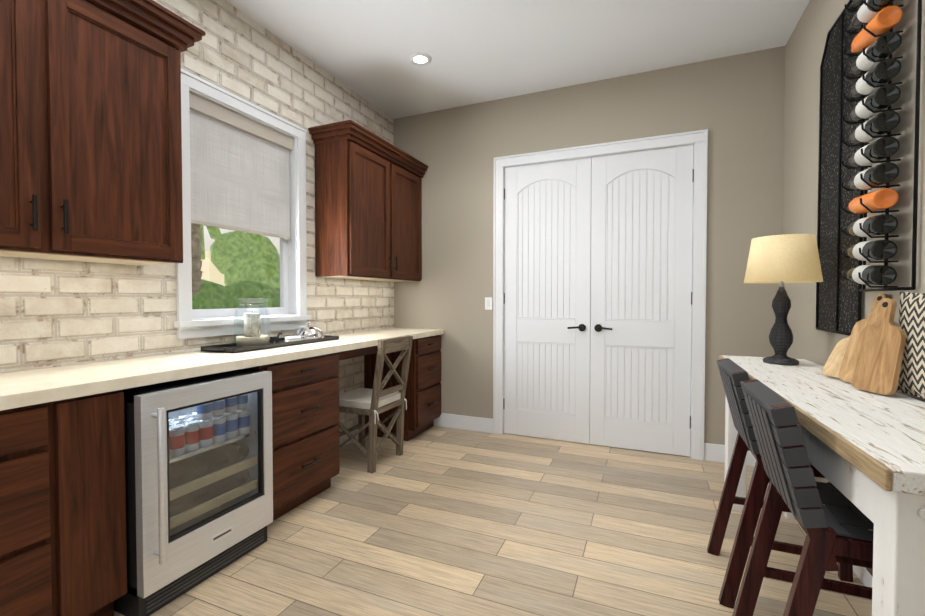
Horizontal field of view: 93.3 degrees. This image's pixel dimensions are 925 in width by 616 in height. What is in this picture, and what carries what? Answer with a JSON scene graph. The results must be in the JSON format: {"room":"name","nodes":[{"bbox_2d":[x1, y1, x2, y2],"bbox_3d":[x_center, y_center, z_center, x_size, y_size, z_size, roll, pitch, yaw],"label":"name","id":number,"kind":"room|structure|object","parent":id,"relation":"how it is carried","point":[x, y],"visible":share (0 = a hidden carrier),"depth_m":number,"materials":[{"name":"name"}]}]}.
{"room":"kitchen","nodes":[
{"label":"kitchen","id":0,"kind":"room"},
{"bbox_2d":[0,0,393,430],"bbox_3d":[-1.917,-0.320,1.760,0.150,3.060,5.890,1,1,23],"label":"brick wall","id":1,"kind":"structure","parent":0,"point":[55,313],"depth_m":2.51,"materials":[{"name":"beige brick"}]},
{"bbox_2d":[0,0,187,264],"bbox_3d":[-1.704,-0.746,1.636,0.326,1.077,1.135,1,1,23],"label":"upper cabinet","id":2,"kind":"object","parent":1,"relation":"attached to","point":[90,137],"depth_m":1.75,"materials":[{"name":"brown wood"}]},
{"bbox_2d":[174,68,310,338],"bbox_3d":[-1.420,-0.577,2.848,0.190,1.477,1.004,1,1,23],"label":"window unit","id":3,"kind":"structure","parent":1,"relation":"in","point":[243,165],"depth_m":2.80,"materials":[{"name":"white paint"}]},
{"bbox_2d":[339,424,357,444],"bbox_3d":[-1.085,1.105,3.529,0.016,0.135,0.960,1,1,23],"label":"baseboard","id":4,"kind":"structure","parent":1,"relation":"attached to","point":[343,438],"depth_m":3.74,"materials":[{"name":"white paint"}]},
{"bbox_2d":[308,120,427,281],"bbox_3d":[-0.750,-0.812,3.795,0.393,1.124,1.208,1,1,23],"label":"upper cabinet","id":5,"kind":"object","parent":1,"relation":"attached to","point":[368,204],"visible":1,"depth_m":3.44,"materials":[{"name":"brown wood"}]},
{"bbox_2d":[114,426,871,615],"bbox_3d":[-0.343,1.274,1.126,3.570,0.100,6.190,1,1,23],"label":"floor","id":6,"kind":"structure","parent":0,"point":[438,521],"depth_m":2.23,"materials":[{"name":"brown wood"}]},
{"bbox_2d":[0,400,63,615],"bbox_3d":[-1.735,0.767,1.320,0.544,0.905,0.566,1,1,23],"label":"base cabinet","id":7,"kind":"object","parent":6,"relation":"on","point":[63,548],"depth_m":1.42,"materials":[{"name":"brown wood"}]},
{"bbox_2d":[60,388,128,615],"bbox_3d":[-1.581,0.759,1.682,0.544,0.905,0.221,1,1,23],"label":"base cabinet","id":8,"kind":"object","parent":6,"relation":"on","point":[92,428],"depth_m":1.58,"materials":[{"name":"brown wood"}]},
{"bbox_2d":[0,328,443,411],"bbox_3d":[-1.280,0.270,2.360,0.559,0.045,4.307,1,1,23],"label":"countertop","id":9,"kind":"structure","parent":8,"relation":"on","point":[27,388],"depth_m":1.89,"materials":[{"name":"white stone"}]},
{"bbox_2d":[201,335,338,352],"bbox_3d":[-1.192,0.223,2.828,0.260,0.026,0.940,1,1,23],"label":"tray","id":10,"kind":"object","parent":9,"relation":"on","point":[228,348],"visible":0.75,"depth_m":2.60,"materials":[{"name":"grey metal"}]},
{"bbox_2d":[234,298,270,346],"bbox_3d":[-1.270,0.085,2.641,0.202,0.288,0.202,1,1,23],"label":"jar","id":11,"kind":"object","parent":10,"relation":"on","point":[252,336],"visible":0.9,"depth_m":2.60,"materials":[{"name":"clear glass"}]},
{"bbox_2d":[270,332,281,343],"bbox_3d":[-1.180,0.192,2.764,0.021,0.075,0.097,1,1,23],"label":"figurine","id":12,"kind":"object","parent":10,"relation":"on","point":[275,337],"visible":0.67,"depth_m":2.75,"materials":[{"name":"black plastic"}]},
{"bbox_2d":[285,336,300,341],"bbox_3d":[-1.132,0.209,2.916,0.100,0.033,0.100,1,1,23],"label":"coasters","id":13,"kind":"object","parent":10,"relation":"on","point":[292,338],"visible":0.79,"depth_m":2.87,"materials":[{"name":"white ceramic"}]},
{"bbox_2d":[292,320,323,339],"bbox_3d":[-1.086,0.155,3.075,0.236,0.135,0.236,1,1,23],"label":"dome","id":14,"kind":"object","parent":10,"relation":"on","point":[306,332],"visible":0.79,"depth_m":3.00,"materials":[{"name":"white metal"}]},
{"bbox_2d":[114,369,272,615],"bbox_3d":[-1.338,0.765,2.048,0.650,0.878,0.624,1,1,23],"label":"beverage fridge","id":15,"kind":"object","parent":6,"relation":"on","point":[199,475],"visible":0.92,"depth_m":1.90,"materials":[{"name":"silver metal"}]},
{"bbox_2d":[196,352,343,520],"bbox_3d":[-1.162,0.738,2.667,0.544,0.905,0.633,1,1,23],"label":"base cabinet","id":16,"kind":"object","parent":6,"relation":"on","point":[305,393],"depth_m":2.54,"materials":[{"name":"brown wood"}]},
{"bbox_2d":[339,335,412,473],"bbox_3d":[-0.704,0.697,3.359,0.509,0.959,0.439,1,1,23],"label":"desk chair","id":17,"kind":"object","parent":6,"relation":"on","point":[375,401],"visible":0.92,"depth_m":3.24,"materials":[{"name":"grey wood"}]},
{"bbox_2d":[360,336,440,440],"bbox_3d":[-0.546,0.707,4.116,0.544,0.905,0.518,1,1,23],"label":"base cabinet","id":18,"kind":"object","parent":6,"relation":"on","point":[423,388],"depth_m":3.90,"materials":[{"name":"brown wood"}]},
{"bbox_2d":[707,358,872,608],"bbox_3d":[1.386,0.731,1.851,0.562,0.965,0.430,1,1,23],"label":"stool","id":19,"kind":"object","parent":6,"relation":"on","point":[733,375],"visible":0.44,"depth_m":1.76,"materials":[{"name":"brown wood"}]},
{"bbox_2d":[732,379,873,615],"bbox_3d":[1.152,0.743,1.299,0.562,0.965,0.430,1,1,23],"label":"stool","id":20,"kind":"object","parent":6,"relation":"on","point":[822,512],"visible":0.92,"depth_m":1.21,"materials":[{"name":"brown wood"}]},
{"bbox_2d":[719,355,924,615],"bbox_3d":[1.424,0.761,1.719,0.477,0.900,1.944,1,1,23],"label":"console table","id":21,"kind":"object","parent":6,"relation":"on","point":[865,451],"visible":0.67,"depth_m":1.09,"materials":[{"name":"white wood"}]},
{"bbox_2d":[744,234,822,364],"bbox_3d":[1.714,-0.041,2.347,0.344,0.674,0.344,1,1,23],"label":"table lamp","id":22,"kind":"object","parent":21,"relation":"on","point":[782,259],"visible":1,"depth_m":2.26,"materials":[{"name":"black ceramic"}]},
{"bbox_2d":[822,336,849,378],"bbox_3d":[1.669,0.178,1.888,0.160,0.254,0.152,1,1,23],"label":"cutting board","id":23,"kind":"object","parent":21,"relation":"on","point":[832,366],"visible":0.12,"depth_m":1.92,"materials":[{"name":"brown wood"}]},
{"bbox_2d":[839,293,889,382],"bbox_3d":[1.627,0.123,1.757,0.145,0.369,0.166,1,1,23],"label":"cutting board","id":24,"kind":"object","parent":21,"relation":"on","point":[846,369],"visible":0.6,"depth_m":1.80,"materials":[{"name":"brown wood"}]},
{"bbox_2d":[851,298,905,394],"bbox_3d":[1.539,0.137,1.610,0.074,0.348,0.160,0,1,0],"label":"cutting board","id":25,"kind":"object","parent":21,"relation":"on","point":[879,353],"visible":1,"depth_m":1.60,"materials":[{"name":"brown wood"}]},
{"bbox_2d":[898,291,924,398],"bbox_3d":[1.566,0.129,1.485,0.042,0.376,0.306,1,1,23],"label":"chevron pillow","id":26,"kind":"object","parent":21,"relation":"on","point":[911,381],"visible":0.81,"depth_m":1.51,"materials":[{"name":"multicoloured fabric"}]},
{"bbox_2d":[225,0,809,118],"bbox_3d":[-0.343,-1.885,1.058,3.570,0.100,6.190,1,1,23],"label":"ceiling","id":27,"kind":"structure","parent":0,"point":[479,51],"depth_m":3.04,"materials":[{"name":"white paint"}]},
{"bbox_2d":[409,53,431,65],"bbox_3d":[-0.319,-1.877,3.303,0.176,0.011,0.176,1,1,23],"label":"recessed light","id":28,"kind":"object","parent":27,"relation":"in","point":[420,59],"visible":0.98,"depth_m":3.30,"materials":[{"name":"white paint"}]},
{"bbox_2d":[394,46,784,444],"bbox_3d":[0.838,-0.365,3.870,3.570,3.060,0.150,1,1,23],"label":"wall","id":29,"kind":"structure","parent":0,"point":[734,105],"depth_m":3.61,"materials":[{"name":"beige paint"}]},
{"bbox_2d":[434,413,492,432],"bbox_3d":[-0.205,1.089,4.253,1.069,0.135,0.013,1,1,23],"label":"baseboard","id":30,"kind":"structure","parent":29,"relation":"attached to","point":[471,423],"depth_m":4.15,"materials":[{"name":"white paint"}]},
{"bbox_2d":[485,297,491,309],"bbox_3d":[0.240,-0.042,4.043,0.070,0.115,0.006,1,1,23],"label":"light switch","id":31,"kind":"object","parent":29,"relation":"attached to","point":[488,303],"visible":1,"depth_m":4.04,"materials":[{"name":"white plastic"}]},
{"bbox_2d":[503,145,693,456],"bbox_3d":[1.081,-0.054,3.695,1.539,2.434,0.107,1,1,23],"label":"double door","id":32,"kind":"structure","parent":29,"relation":"in","point":[597,293],"depth_m":3.67,"materials":[{"name":"white paint"}]},
{"bbox_2d":[493,129,707,460],"bbox_3d":[1.104,-0.098,3.748,1.712,2.531,0.178,1,1,23],"label":"door frame","id":33,"kind":"structure","parent":29,"relation":"attached to","point":[698,140],"depth_m":3.43,"materials":[{"name":"white paint"}]},
{"bbox_2d":[704,443,755,466],"bbox_3d":[2.075,1.110,3.281,0.455,0.135,0.020,1,1,23],"label":"baseboard","id":34,"kind":"structure","parent":29,"relation":"attached to","point":[714,452],"depth_m":3.33,"materials":[{"name":"white paint"}]},
{"bbox_2d":[782,0,924,530],"bbox_3d":[1.230,-0.291,0.423,0.150,3.060,5.890,1,1,23],"label":"wall","id":35,"kind":"structure","parent":0,"point":[804,47],"depth_m":2.46,"materials":[{"name":"beige paint"}]},
{"bbox_2d":[853,565,872,587],"bbox_3d":[1.149,1.170,0.489,0.020,0.135,5.884,1,1,23],"label":"baseboard","id":36,"kind":"structure","parent":35,"relation":"attached to","point":[862,573],"depth_m":1.90,"materials":[{"name":"white paint"}]},
{"bbox_2d":[816,0,921,335],"bbox_3d":[1.751,-0.666,2.014,0.125,1.594,0.973,1,1,23],"label":"wine rack","id":37,"kind":"object","parent":35,"relation":"attached to","point":[872,45],"visible":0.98,"depth_m":1.78,"materials":[{"name":"black metal"}]},
{"label":"outside","id":38,"kind":"structure","parent":0,"visible":0},
{"bbox_2d":[191,223,279,308],"bbox_3d":[-3.482,-2.903,6.995,6.833,10.000,18.000,1,1,23],"label":"outdoor view","id":39,"kind":"object","parent":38,"point":[232,292],"depth_m":5.79,"materials":[{"name":"green plant"}]}
]}

